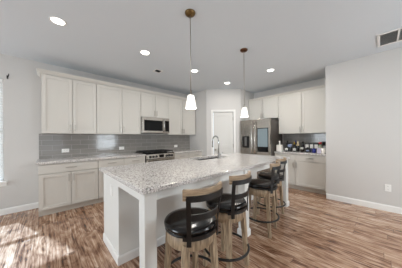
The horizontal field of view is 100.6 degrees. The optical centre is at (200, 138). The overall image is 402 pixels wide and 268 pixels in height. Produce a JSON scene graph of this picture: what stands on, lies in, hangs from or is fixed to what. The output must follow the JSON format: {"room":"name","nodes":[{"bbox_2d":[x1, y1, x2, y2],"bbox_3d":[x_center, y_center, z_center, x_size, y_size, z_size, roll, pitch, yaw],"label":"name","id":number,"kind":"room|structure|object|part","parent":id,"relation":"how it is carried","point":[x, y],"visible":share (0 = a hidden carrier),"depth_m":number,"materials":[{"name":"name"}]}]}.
{"room":"kitchen","nodes":[
{"label":"kitchen","id":0,"kind":"room"},
{"bbox_2d":[0,53,187,208],"bbox_3d":[-3.465,-0.067,2.881,8.300,2.760,0.120,-1,0,-43],"label":"wall","id":1,"kind":"structure","parent":0,"point":[22,129],"depth_m":3.02,"materials":[{"name":"grey paint"}]},
{"bbox_2d":[0,82,7,186],"bbox_3d":[-3.738,-0.095,2.587,0.980,1.840,0.160,-1,0,-43],"label":"window","id":2,"kind":"structure","parent":1,"relation":"in","point":[2,182],"depth_m":2.89,"materials":[{"name":"white"}]},
{"bbox_2d":[0,79,2,179],"bbox_3d":[-3.742,-0.146,2.580,0.889,1.734,0.040,-1,0,-43],"label":"window blind","id":3,"kind":"object","parent":2,"relation":"attached to","point":[1,80],"visible":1,"depth_m":2.87,"materials":[{"name":"white plastic"}]},
{"bbox_3d":[-3.710,0.774,2.565,0.980,0.102,0.100,-1,0,-43],"label":"sill","id":4,"kind":"part","parent":2,"relation":"part of","materials":[{"name":"white wood"}]},
{"bbox_2d":[0,202,38,215],"bbox_3d":[-4.707,1.271,1.620,4.505,0.105,0.014,-1,0,-43],"label":"baseboard","id":5,"kind":"structure","parent":1,"relation":"attached to","point":[20,208],"depth_m":2.97,"materials":[{"name":"white wood"}]},
{"bbox_2d":[41,73,95,133],"bbox_3d":[-2.610,-0.621,3.339,0.841,1.062,0.381,-1,0,-43],"label":"upper cabinet","id":6,"kind":"object","parent":1,"relation":"attached to","point":[68,106],"visible":1,"depth_m":3.20,"materials":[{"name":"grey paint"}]},
{"bbox_3d":[-2.663,-0.616,3.100,0.430,1.047,0.020,-1,0,-43],"label":"door","id":7,"kind":"part","parent":6,"relation":"part of","materials":[{"name":"grey paint"}]},
{"bbox_3d":[-2.355,-0.619,3.388,0.393,1.047,0.020,-1,0,-43],"label":"door","id":8,"kind":"part","parent":6,"relation":"part of","materials":[{"name":"grey paint"}]},
{"bbox_2d":[39,134,189,158],"bbox_3d":[-1.726,0.142,4.412,3.669,0.477,0.008,-1,0,-43],"label":"backsplash","id":9,"kind":"structure","parent":1,"relation":"attached to","point":[50,145],"depth_m":3.88,"materials":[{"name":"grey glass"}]},
{"bbox_2d":[36,68,195,101],"bbox_3d":[-1.621,-1.195,4.270,3.683,0.065,0.374,-1,0,-43],"label":"crown molding","id":10,"kind":"structure","parent":1,"relation":"attached to","point":[39,71],"depth_m":3.56,"materials":[{"name":"grey paint"}]},
{"bbox_2d":[96,84,140,134],"bbox_3d":[-1.952,-0.627,3.953,0.955,1.062,0.381,-1,0,-43],"label":"upper cabinet","id":11,"kind":"object","parent":1,"relation":"attached to","point":[118,110],"visible":0.99,"depth_m":3.81,"materials":[{"name":"grey paint"}]},
{"bbox_3d":[-2.020,-0.622,3.700,0.501,1.047,0.020,-1,0,-43],"label":"door","id":12,"kind":"part","parent":11,"relation":"part of","materials":[{"name":"grey paint"}]},
{"bbox_3d":[-1.670,-0.625,4.026,0.436,1.047,0.020,-1,0,-43],"label":"door","id":13,"kind":"part","parent":11,"relation":"part of","materials":[{"name":"grey paint"}]},
{"bbox_2d":[141,92,167,117],"bbox_3d":[-1.317,-0.857,4.547,0.783,0.612,0.381,-1,0,-43],"label":"upper cabinet","id":14,"kind":"object","parent":1,"relation":"attached to","point":[152,105],"visible":0.88,"depth_m":4.40,"materials":[{"name":"grey paint"}]},
{"bbox_3d":[-1.366,-0.852,4.312,0.382,0.597,0.020,-1,0,-43],"label":"door","id":15,"kind":"part","parent":14,"relation":"part of","materials":[{"name":"grey paint"}]},
{"bbox_2d":[141,116,168,133],"bbox_3d":[-1.280,-0.336,4.512,0.781,0.421,0.454,-1,0,-43],"label":"microwave","id":16,"kind":"object","parent":14,"relation":"attached to","point":[149,125],"visible":0.97,"depth_m":4.36,"materials":[{"name":"silver metal"}]},
{"bbox_3d":[-1.230,-0.328,4.342,0.522,0.272,0.016,-1,0,-43],"label":"door glass","id":17,"kind":"part","parent":16,"relation":"part of","materials":[{"name":"black glass"}]},
{"bbox_3d":[-1.079,-0.855,4.579,0.382,0.597,0.020,-1,0,-43],"label":"door","id":18,"kind":"part","parent":14,"relation":"part of","materials":[{"name":"grey paint"}]},
{"bbox_2d":[162,97,194,134],"bbox_3d":[-0.654,-0.638,5.162,1.018,1.062,0.381,-1,0,-43],"label":"upper cabinet","id":19,"kind":"object","parent":1,"relation":"attached to","point":[181,120],"visible":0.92,"depth_m":4.99,"materials":[{"name":"grey paint"}]},
{"bbox_3d":[-0.750,-0.633,4.883,0.490,1.047,0.020,-1,0,-43],"label":"door","id":20,"kind":"part","parent":19,"relation":"part of","materials":[{"name":"grey paint"}]},
{"bbox_3d":[-0.377,-0.636,5.231,0.510,1.047,0.020,-1,0,-43],"label":"door","id":21,"kind":"part","parent":19,"relation":"part of","materials":[{"name":"grey paint"}]},
{"bbox_2d":[190,90,206,155],"bbox_3d":[-0.106,-0.097,5.452,0.120,2.760,0.940,-1,0,-43],"label":"wall","id":22,"kind":"structure","parent":0,"point":[198,141],"depth_m":5.26,"materials":[{"name":"grey paint"}]},
{"bbox_2d":[0,0,401,94],"bbox_3d":[-0.451,-1.524,0.829,9.930,0.100,7.250,-1,0,-43],"label":"ceiling","id":23,"kind":"structure","parent":0,"point":[297,39],"depth_m":2.44,"materials":[{"name":"white paint"}]},
{"bbox_2d":[49,16,66,25],"bbox_3d":[-1.783,-1.458,2.082,0.176,0.006,0.176,-1,0,-43],"label":"recessed light","id":24,"kind":"object","parent":23,"relation":"in","point":[56,20],"visible":1,"depth_m":2.08,"materials":[{"name":"white"}]},
{"bbox_2d":[140,50,149,54],"bbox_3d":[-0.960,-1.466,2.864,0.176,0.006,0.176,-1,0,-43],"label":"recessed light","id":25,"kind":"object","parent":23,"relation":"in","point":[143,52],"visible":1,"depth_m":2.85,"materials":[{"name":"white"}]},
{"bbox_2d":[185,9,196,109],"bbox_3d":[-0.123,-0.913,1.964,0.134,1.128,0.134,-1,0,-43],"label":"pendant light","id":26,"kind":"object","parent":23,"relation":"hanging from","point":[190,13],"visible":1,"depth_m":1.94,"materials":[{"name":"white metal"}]},
{"bbox_3d":[-0.124,-1.000,1.964,0.009,0.886,0.009,-1,0,-43],"label":"rod","id":27,"kind":"part","parent":26,"relation":"part of","materials":[{"name":"silver metal"}]},
{"bbox_3d":[-0.119,-0.426,1.964,0.134,0.155,0.134,-1,0,-43],"label":"lamp shade","id":28,"kind":"part","parent":26,"relation":"part of","materials":[{"name":"white glass"}]},
{"bbox_2d":[240,48,248,117],"bbox_3d":[0.724,-0.920,2.801,0.134,1.128,0.134,-1,0,-43],"label":"pendant light","id":29,"kind":"object","parent":23,"relation":"hanging from","point":[244,113],"visible":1,"depth_m":2.77,"materials":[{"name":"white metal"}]},
{"bbox_3d":[0.728,-0.434,2.801,0.134,0.155,0.134,-1,0,-43],"label":"lamp shade","id":30,"kind":"part","parent":29,"relation":"part of","materials":[{"name":"white glass"}]},
{"bbox_2d":[377,27,401,46],"bbox_3d":[2.871,-1.496,2.428,0.470,0.013,0.420,-1,0,-43],"label":"ceiling vent","id":31,"kind":"object","parent":23,"relation":"in","point":[393,36],"visible":1,"depth_m":2.48,"materials":[{"name":"white metal"}]},
{"bbox_2d":[0,187,401,267],"bbox_3d":[-0.426,1.336,0.829,9.930,0.100,7.250,-1,0,-43],"label":"floor","id":32,"kind":"structure","parent":0,"point":[314,231],"depth_m":2.12,"materials":[{"name":"brown wood"}]},
{"bbox_2d":[38,160,97,216],"bbox_3d":[-2.528,0.868,3.212,0.848,0.874,0.661,-1,0,-43],"label":"base cabinet","id":33,"kind":"object","parent":32,"relation":"on","point":[69,185],"visible":1,"depth_m":2.96,"materials":[{"name":"grey paint"}]},
{"bbox_3d":[-2.494,0.895,2.863,0.415,0.589,0.020,-1,0,-43],"label":"door","id":34,"kind":"part","parent":33,"relation":"part of","materials":[{"name":"grey paint"}]},
{"bbox_3d":[-2.341,0.516,3.008,0.840,0.150,0.020,-1,0,-43],"label":"drawer","id":35,"kind":"part","parent":33,"relation":"part of","materials":[{"name":"grey paint"}]},
{"bbox_3d":[-2.183,0.892,3.153,0.415,0.589,0.020,-1,0,-43],"label":"door","id":36,"kind":"part","parent":33,"relation":"part of","materials":[{"name":"grey paint"}]},
{"bbox_2d":[36,153,145,164],"bbox_3d":[-2.193,0.406,3.539,1.842,0.039,0.644,-1,0,-43],"label":"countertop","id":37,"kind":"structure","parent":33,"relation":"on","point":[125,155],"depth_m":3.24,"materials":[{"name":"stone"}]},
{"bbox_2d":[98,156,144,202],"bbox_3d":[-1.863,0.862,3.832,0.966,0.874,0.661,-1,0,-43],"label":"base cabinet","id":38,"kind":"object","parent":32,"relation":"on","point":[141,159],"visible":0.34,"depth_m":3.41,"materials":[{"name":"grey paint"}]},
{"bbox_3d":[-1.850,0.889,3.463,0.474,0.589,0.020,-1,0,-43],"label":"door","id":39,"kind":"part","parent":38,"relation":"part of","materials":[{"name":"grey paint"}]},
{"bbox_3d":[-1.853,0.511,3.463,0.474,0.150,0.020,-1,0,-43],"label":"drawer","id":40,"kind":"part","parent":38,"relation":"part of","materials":[{"name":"grey paint"}]},
{"bbox_3d":[-1.499,0.508,3.793,0.474,0.150,0.020,-1,0,-43],"label":"drawer","id":41,"kind":"part","parent":38,"relation":"part of","materials":[{"name":"grey paint"}]},
{"bbox_2d":[136,149,174,162],"bbox_3d":[-1.187,0.807,4.397,0.786,0.972,0.735,-1,0,-43],"label":"gas range","id":42,"kind":"object","parent":32,"relation":"on","point":[158,154],"visible":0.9,"depth_m":4.18,"materials":[{"name":"silver metal"}]},
{"bbox_2d":[136,151,173,154],"bbox_3d":[-1.220,0.369,4.429,0.786,0.036,0.648,-1,0,-43],"label":"cooktop","id":43,"kind":"object","parent":42,"relation":"in","point":[141,152],"depth_m":4.20,"materials":[{"name":"black metal"}]},
{"bbox_3d":[-0.994,0.776,4.190,0.774,0.550,0.045,-1,0,-43],"label":"oven door","id":44,"kind":"part","parent":42,"relation":"part of","materials":[{"name":"silver metal"}]},
{"bbox_3d":[-0.995,0.438,4.188,0.782,0.105,0.050,-1,0,-43],"label":"control panel","id":45,"kind":"part","parent":42,"relation":"part of","materials":[{"name":"silver metal"}]},
{"bbox_2d":[175,151,201,158],"bbox_3d":[-0.542,0.850,5.063,1.054,0.874,0.661,-1,0,-43],"label":"base cabinet","id":46,"kind":"object","parent":32,"relation":"on","point":[189,154],"visible":0.25,"depth_m":4.84,"materials":[{"name":"grey paint"}]},
{"bbox_3d":[-0.548,0.500,4.679,0.518,0.150,0.020,-1,0,-43],"label":"drawer","id":47,"kind":"part","parent":46,"relation":"part of","materials":[{"name":"grey paint"}]},
{"bbox_2d":[170,149,202,153],"bbox_3d":[-0.552,0.392,5.070,1.055,0.039,0.644,-1,0,-43],"label":"countertop","id":48,"kind":"structure","parent":46,"relation":"on","point":[185,150],"depth_m":5.03,"materials":[{"name":"stone"}]},
{"bbox_3d":[-0.162,0.497,5.039,0.518,0.150,0.020,-1,0,-43],"label":"drawer","id":49,"kind":"part","parent":46,"relation":"part of","materials":[{"name":"grey paint"}]},
{"bbox_2d":[164,181,222,267],"bbox_3d":[-0.074,0.807,1.303,0.466,0.951,0.488,-1,0,-37],"label":"bar stool","id":50,"kind":"object","parent":32,"relation":"on","point":[189,229],"visible":1,"depth_m":1.16,"materials":[{"name":"brown wood"}]},
{"bbox_3d":[-0.266,1.007,1.338,0.070,0.555,0.070,-1,0,-37],"label":"leg","id":51,"kind":"part","parent":50,"relation":"part of","materials":[{"name":"brown wood"}]},
{"bbox_3d":[-0.106,1.006,1.126,0.070,0.555,0.070,-1,0,-37],"label":"leg","id":52,"kind":"part","parent":50,"relation":"part of","materials":[{"name":"brown wood"}]},
{"bbox_3d":[-0.082,0.668,1.312,0.392,0.020,0.392,-1,0,-37],"label":"seat","id":53,"kind":"part","parent":50,"relation":"part of","materials":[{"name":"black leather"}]},
{"bbox_3d":[-0.079,0.550,1.080,0.032,0.335,0.046,-1,0,-1],"label":"post","id":54,"kind":"part","parent":50,"relation":"part of","materials":[{"name":"black metal"}]},
{"bbox_2d":[164,207,215,235],"bbox_3d":[-0.083,0.634,1.312,0.406,0.048,0.406,-1,0,-37],"label":"seat cushion","id":55,"kind":"object","parent":50,"relation":"on","point":[175,221],"depth_m":1.20,"materials":[{"name":"black leather"}]},
{"bbox_3d":[-0.053,1.005,1.498,0.070,0.555,0.070,-1,0,-37],"label":"leg","id":56,"kind":"part","parent":50,"relation":"part of","materials":[{"name":"brown wood"}]},
{"bbox_3d":[0.037,0.367,1.150,0.349,0.072,0.088,-1,0,-37],"label":"rail","id":57,"kind":"part","parent":50,"relation":"part of","materials":[{"name":"brown wood"}]},
{"bbox_3d":[0.107,1.004,1.286,0.070,0.555,0.070,-1,0,-37],"label":"leg","id":58,"kind":"part","parent":50,"relation":"part of","materials":[{"name":"brown wood"}]},
{"bbox_3d":[0.139,0.548,1.244,0.046,0.335,0.032,-1,0,17],"label":"post","id":59,"kind":"part","parent":50,"relation":"part of","materials":[{"name":"black metal"}]},
{"bbox_2d":[103,160,288,267],"bbox_3d":[0.196,0.843,2.639,2.841,0.874,1.256,-1,0,-43],"label":"kitchen island","id":60,"kind":"object","parent":32,"relation":"on","point":[134,226],"visible":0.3,"depth_m":1.78,"materials":[{"name":"white paint"}]},
{"bbox_3d":[-0.412,0.849,1.300,0.100,0.874,0.100,-1,0,-43],"label":"post","id":61,"kind":"part","parent":60,"relation":"part of","materials":[{"name":"white paint"}]},
{"bbox_3d":[-0.007,1.237,2.864,2.826,0.090,0.601,-1,0,-43],"label":"baseboard","id":62,"kind":"part","parent":60,"relation":"part of","materials":[{"name":"white wood"}]},
{"bbox_2d":[99,153,289,194],"bbox_3d":[0.181,0.385,2.651,2.865,0.039,1.313,-1,0,-43],"label":"island countertop","id":63,"kind":"structure","parent":60,"relation":"on","point":[148,177],"depth_m":1.96,"materials":[{"name":"stone"}]},
{"bbox_2d":[212,135,222,158],"bbox_3d":[0.306,0.156,3.089,0.148,0.416,0.194,-1,0,-43],"label":"kitchen faucet","id":64,"kind":"object","parent":63,"relation":"on","point":[219,154],"visible":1,"depth_m":3.00,"materials":[{"name":"silver metal"}]},
{"bbox_3d":[0.268,0.111,3.065,0.023,0.326,0.173,-1,0,-43],"label":"spout","id":65,"kind":"part","parent":64,"relation":"part of","materials":[{"name":"silver metal"}]},
{"bbox_3d":[0.565,0.840,2.211,0.100,0.874,0.100,-1,0,-43],"label":"post","id":66,"kind":"part","parent":60,"relation":"part of","materials":[{"name":"white paint"}]},
{"bbox_3d":[0.568,1.232,2.211,0.126,0.090,0.126,-1,0,-43],"label":"baseboard","id":67,"kind":"part","parent":60,"relation":"part of","materials":[{"name":"white wood"}]},
{"bbox_3d":[1.574,0.831,3.151,0.100,0.874,0.100,-1,0,-43],"label":"post","id":68,"kind":"part","parent":60,"relation":"part of","materials":[{"name":"white paint"}]},
{"bbox_2d":[203,171,251,267],"bbox_3d":[0.259,0.804,1.682,0.466,0.951,0.488,-1,0,-45],"label":"bar stool","id":69,"kind":"object","parent":32,"relation":"on","point":[233,207],"visible":0.77,"depth_m":1.53,"materials":[{"name":"brown wood"}]},
{"bbox_3d":[0.064,1.004,1.690,0.070,0.555,0.070,-1,0,-45],"label":"leg","id":70,"kind":"part","parent":69,"relation":"part of","materials":[{"name":"brown wood"}]},
{"bbox_3d":[0.252,1.002,1.878,0.070,0.555,0.070,-1,0,-45],"label":"leg","id":71,"kind":"part","parent":69,"relation":"part of","materials":[{"name":"brown wood"}]},
{"bbox_3d":[0.249,0.665,1.690,0.392,0.020,0.392,-1,0,-45],"label":"seat","id":72,"kind":"part","parent":69,"relation":"part of","materials":[{"name":"black leather"}]},
{"bbox_2d":[206,193,245,210],"bbox_3d":[0.249,0.631,1.690,0.406,0.048,0.406,-1,0,-45],"label":"seat cushion","id":73,"kind":"object","parent":69,"relation":"on","point":[225,202],"depth_m":1.57,"materials":[{"name":"black leather"}]},
{"bbox_3d":[0.252,1.002,1.502,0.070,0.555,0.070,-1,0,-45],"label":"leg","id":74,"kind":"part","parent":69,"relation":"part of","materials":[{"name":"brown wood"}]},
{"bbox_3d":[0.284,0.547,1.460,0.032,0.335,0.046,-1,0,-9],"label":"post","id":75,"kind":"part","parent":69,"relation":"part of","materials":[{"name":"black metal"}]},
{"bbox_3d":[0.390,0.364,1.546,0.349,0.072,0.088,-1,0,-45],"label":"rail","id":76,"kind":"part","parent":69,"relation":"part of","materials":[{"name":"brown wood"}]},
{"bbox_3d":[0.440,1.001,1.690,0.070,0.555,0.070,-1,0,-45],"label":"leg","id":77,"kind":"part","parent":69,"relation":"part of","materials":[{"name":"brown wood"}]},
{"bbox_2d":[240,118,281,178],"bbox_3d":[1.743,0.367,4.886,0.872,1.800,0.892,-1,0,-43],"label":"refrigerator","id":78,"kind":"object","parent":32,"relation":"on","point":[257,136],"visible":0.59,"depth_m":4.55,"materials":[{"name":"grey metal"}]},
{"bbox_3d":[1.346,-0.005,4.826,0.070,1.030,0.443,-1,0,-43],"label":"door","id":79,"kind":"part","parent":78,"relation":"part of","materials":[{"name":"silver metal"}]},
{"bbox_3d":[1.415,-0.015,4.652,0.079,0.911,0.026,-1,0,-43],"label":"handle","id":80,"kind":"part","parent":78,"relation":"part of","materials":[{"name":"silver metal"}]},
{"bbox_3d":[1.483,-0.016,4.579,0.079,0.911,0.026,-1,0,-43],"label":"handle","id":81,"kind":"part","parent":78,"relation":"part of","materials":[{"name":"silver metal"}]},
{"bbox_3d":[1.652,-0.007,4.497,0.070,1.030,0.443,-1,0,-43],"label":"door","id":82,"kind":"part","parent":78,"relation":"part of","materials":[{"name":"silver metal"}]},
{"bbox_2d":[249,161,280,238],"bbox_3d":[0.856,0.799,2.341,0.488,0.951,0.466,-1,0,37],"label":"bar stool","id":83,"kind":"object","parent":32,"relation":"on","point":[266,188],"visible":0.92,"depth_m":2.19,"materials":[{"name":"brown wood"}]},
{"bbox_3d":[0.662,0.999,2.322,0.070,0.555,0.070,-1,0,37],"label":"leg","id":84,"kind":"part","parent":83,"relation":"part of","materials":[{"name":"brown wood"}]},
{"bbox_3d":[0.822,0.997,2.534,0.070,0.555,0.070,-1,0,37],"label":"leg","id":85,"kind":"part","parent":83,"relation":"part of","materials":[{"name":"brown wood"}]},
{"bbox_3d":[0.846,0.659,2.348,0.392,0.020,0.392,-1,0,37],"label":"seat","id":86,"kind":"part","parent":83,"relation":"part of","materials":[{"name":"black leather"}]},
{"bbox_2d":[250,179,276,187],"bbox_3d":[0.845,0.625,2.348,0.406,0.048,0.406,-1,0,37],"label":"seat cushion","id":87,"kind":"object","parent":83,"relation":"on","point":[255,183],"depth_m":2.23,"materials":[{"name":"black leather"}]},
{"bbox_3d":[0.875,0.997,2.162,0.070,0.555,0.070,-1,0,37],"label":"leg","id":88,"kind":"part","parent":83,"relation":"part of","materials":[{"name":"brown wood"}]},
{"bbox_3d":[0.912,0.541,2.126,0.032,0.335,0.046,-1,0,-17],"label":"post","id":89,"kind":"part","parent":83,"relation":"part of","materials":[{"name":"black metal"}]},
{"bbox_3d":[1.035,0.996,2.374,0.070,0.555,0.070,-1,0,37],"label":"leg","id":90,"kind":"part","parent":83,"relation":"part of","materials":[{"name":"brown wood"}]},
{"bbox_3d":[1.005,0.358,2.226,0.088,0.072,0.349,-1,0,37],"label":"rail","id":91,"kind":"part","parent":83,"relation":"part of","materials":[{"name":"brown wood"}]},
{"bbox_2d":[257,157,286,217],"bbox_3d":[1.172,0.796,2.800,0.488,0.951,0.466,-1,0,43],"label":"bar stool","id":92,"kind":"object","parent":32,"relation":"on","point":[263,175],"visible":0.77,"depth_m":2.71,"materials":[{"name":"brown wood"}]},
{"bbox_3d":[0.977,0.996,2.801,0.070,0.555,0.070,-1,0,43],"label":"leg","id":93,"kind":"part","parent":92,"relation":"part of","materials":[{"name":"brown wood"}]},
{"bbox_2d":[257,172,283,178],"bbox_3d":[1.162,0.623,2.807,0.406,0.048,0.406,-1,0,43],"label":"seat cushion","id":94,"kind":"object","parent":92,"relation":"on","point":[263,175],"depth_m":2.73,"materials":[{"name":"black leather"}]},
{"bbox_3d":[1.172,0.994,2.619,0.070,0.555,0.070,-1,0,43],"label":"leg","id":95,"kind":"part","parent":92,"relation":"part of","materials":[{"name":"brown wood"}]},
{"bbox_3d":[1.353,0.993,2.814,0.070,0.555,0.070,-1,0,43],"label":"leg","id":96,"kind":"part","parent":92,"relation":"part of","materials":[{"name":"brown wood"}]},
{"bbox_2d":[275,153,295,188],"bbox_3d":[2.346,0.824,4.471,0.659,0.874,0.498,-1,0,-43],"label":"base cabinet","id":97,"kind":"object","parent":32,"relation":"on","point":[291,162],"visible":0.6,"depth_m":4.18,"materials":[{"name":"grey paint"}]},
{"bbox_3d":[2.140,0.476,4.282,0.020,0.150,0.490,-1,0,-43],"label":"drawer","id":98,"kind":"part","parent":97,"relation":"part of","materials":[{"name":"grey paint"}]},
{"bbox_3d":[2.144,0.854,4.282,0.020,0.589,0.490,-1,0,-43],"label":"door","id":99,"kind":"part","parent":97,"relation":"part of","materials":[{"name":"grey paint"}]},
{"bbox_2d":[295,154,325,194],"bbox_3d":[2.737,0.821,4.052,0.659,0.874,0.645,-1,0,-43],"label":"base cabinet","id":100,"kind":"object","parent":32,"relation":"on","point":[310,170],"visible":0.9,"depth_m":3.86,"materials":[{"name":"grey paint"}]},
{"bbox_2d":[274,150,325,155],"bbox_3d":[2.570,0.364,4.241,0.639,0.039,1.147,-1,0,-43],"label":"countertop","id":101,"kind":"structure","parent":100,"relation":"on","point":[283,151],"depth_m":4.04,"materials":[{"name":"stone"}]},
{"bbox_2d":[276,141,282,150],"bbox_3d":[2.112,0.209,4.482,0.132,0.278,0.132,-1,0,-43],"label":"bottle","id":102,"kind":"object","parent":101,"relation":"on","point":[279,147],"visible":0.94,"depth_m":4.44,"materials":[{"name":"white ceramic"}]},
{"bbox_2d":[288,143,291,151],"bbox_3d":[2.317,0.231,4.351,0.094,0.230,0.094,-1,0,-43],"label":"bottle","id":103,"kind":"object","parent":101,"relation":"on","point":[289,144],"visible":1,"depth_m":4.31,"materials":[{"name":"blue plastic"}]},
{"bbox_2d":[296,141,299,151],"bbox_3d":[2.465,0.208,4.251,0.074,0.274,0.074,-1,0,-43],"label":"bottle","id":104,"kind":"object","parent":101,"relation":"on","point":[297,144],"visible":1,"depth_m":4.23,"materials":[{"name":"black glass"}]},
{"bbox_2d":[305,143,309,151],"bbox_3d":[2.657,0.231,4.162,0.088,0.225,0.088,-1,0,-43],"label":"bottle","id":105,"kind":"object","parent":101,"relation":"on","point":[306,144],"visible":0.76,"depth_m":4.13,"materials":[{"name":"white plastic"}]},
{"bbox_3d":[2.531,0.473,3.862,0.020,0.150,0.637,-1,0,-43],"label":"drawer","id":106,"kind":"part","parent":100,"relation":"part of","materials":[{"name":"grey paint"}]},
{"bbox_2d":[206,89,240,155],"bbox_3d":[0.688,-0.104,5.109,1.032,2.760,0.120,-1,0,2],"label":"wall","id":107,"kind":"structure","parent":0,"point":[216,99],"depth_m":5.05,"materials":[{"name":"grey paint"}]},
{"bbox_2d":[214,112,232,154],"bbox_3d":[0.685,0.237,5.052,0.591,2.057,0.105,-1,0,2],"label":"door","id":108,"kind":"structure","parent":107,"relation":"in","point":[223,121],"depth_m":5.08,"materials":[{"name":"white wood"}]},
{"bbox_2d":[211,110,235,154],"bbox_3d":[0.681,0.208,5.040,0.731,2.137,0.017,-1,0,2],"label":"trim","id":109,"kind":"structure","parent":107,"relation":"attached to","point":[212,111],"depth_m":5.03,"materials":[{"name":"white wood"}]},
{"bbox_2d":[240,89,253,120],"bbox_3d":[1.490,-0.111,5.381,0.900,2.760,0.120,-1,0,-43],"label":"wall","id":110,"kind":"structure","parent":0,"point":[248,95],"depth_m":5.25,"materials":[{"name":"grey paint"}]},
{"bbox_2d":[254,78,324,144],"bbox_3d":[2.567,-0.121,4.798,0.120,2.760,2.203,-1,0,-43],"label":"wall","id":111,"kind":"structure","parent":0,"point":[318,82],"depth_m":4.73,"materials":[{"name":"grey paint"}]},
{"bbox_2d":[249,96,278,119],"bbox_3d":[1.945,-0.875,5.091,0.379,0.610,0.923,-1,0,-43],"label":"upper cabinet","id":112,"kind":"object","parent":111,"relation":"attached to","point":[267,107],"visible":0.87,"depth_m":4.95,"materials":[{"name":"grey paint"}]},
{"bbox_3d":[1.687,-0.868,5.166,0.020,0.595,0.452,-1,0,-43],"label":"door","id":113,"kind":"part","parent":112,"relation":"part of","materials":[{"name":"grey paint"}]},
{"bbox_3d":[2.002,-0.871,4.828,0.020,0.595,0.452,-1,0,-43],"label":"door","id":114,"kind":"part","parent":112,"relation":"part of","materials":[{"name":"grey paint"}]},
{"bbox_2d":[279,87,325,133],"bbox_3d":[2.656,-0.656,4.330,0.379,1.060,1.145,-1,0,-43],"label":"upper cabinet","id":115,"kind":"object","parent":111,"relation":"attached to","point":[303,112],"visible":0.87,"depth_m":4.20,"materials":[{"name":"grey paint"}]},
{"bbox_2d":[249,85,324,100],"bbox_3d":[2.228,-1.209,4.570,0.041,0.049,2.076,-1,0,-43],"label":"crown molding","id":116,"kind":"structure","parent":115,"relation":"attached to","point":[321,86],"depth_m":4.42,"materials":[{"name":"grey paint"}]},
{"bbox_3d":[2.359,-0.649,4.447,0.020,1.045,0.560,-1,0,-43],"label":"door","id":117,"kind":"part","parent":115,"relation":"part of","materials":[{"name":"grey paint"}]},
{"bbox_3d":[2.750,-0.653,4.028,0.020,1.045,0.567,-1,0,-43],"label":"door","id":118,"kind":"part","parent":115,"relation":"part of","materials":[{"name":"grey paint"}]},
{"bbox_2d":[283,133,325,150],"bbox_3d":[2.799,0.107,4.456,0.008,0.467,1.147,-1,0,-43],"label":"backsplash","id":119,"kind":"structure","parent":111,"relation":"attached to","point":[308,137],"depth_m":4.49,"materials":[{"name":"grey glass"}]},
{"bbox_2d":[325,47,401,207],"bbox_3d":[3.853,-0.132,2.264,0.120,2.760,3.497,-1,0,-43],"label":"wall","id":120,"kind":"structure","parent":0,"point":[363,95],"depth_m":3.06,"materials":[{"name":"grey paint"}]},
{"bbox_2d":[326,193,401,213],"bbox_3d":[3.774,1.196,2.262,0.014,0.105,3.377,-1,0,-43],"label":"baseboard","id":121,"kind":"structure","parent":120,"relation":"attached to","point":[374,205],"depth_m":3.05,"materials":[{"name":"white wood"}]},
{"bbox_2d":[385,184,390,191],"bbox_3d":[3.211,0.854,2.867,0.008,0.120,0.075,-1,0,-43],"label":"wall outlet","id":122,"kind":"object","parent":120,"relation":"attached to","point":[387,187],"visible":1,"depth_m":2.87,"materials":[{"name":"white plastic"}]}
]}

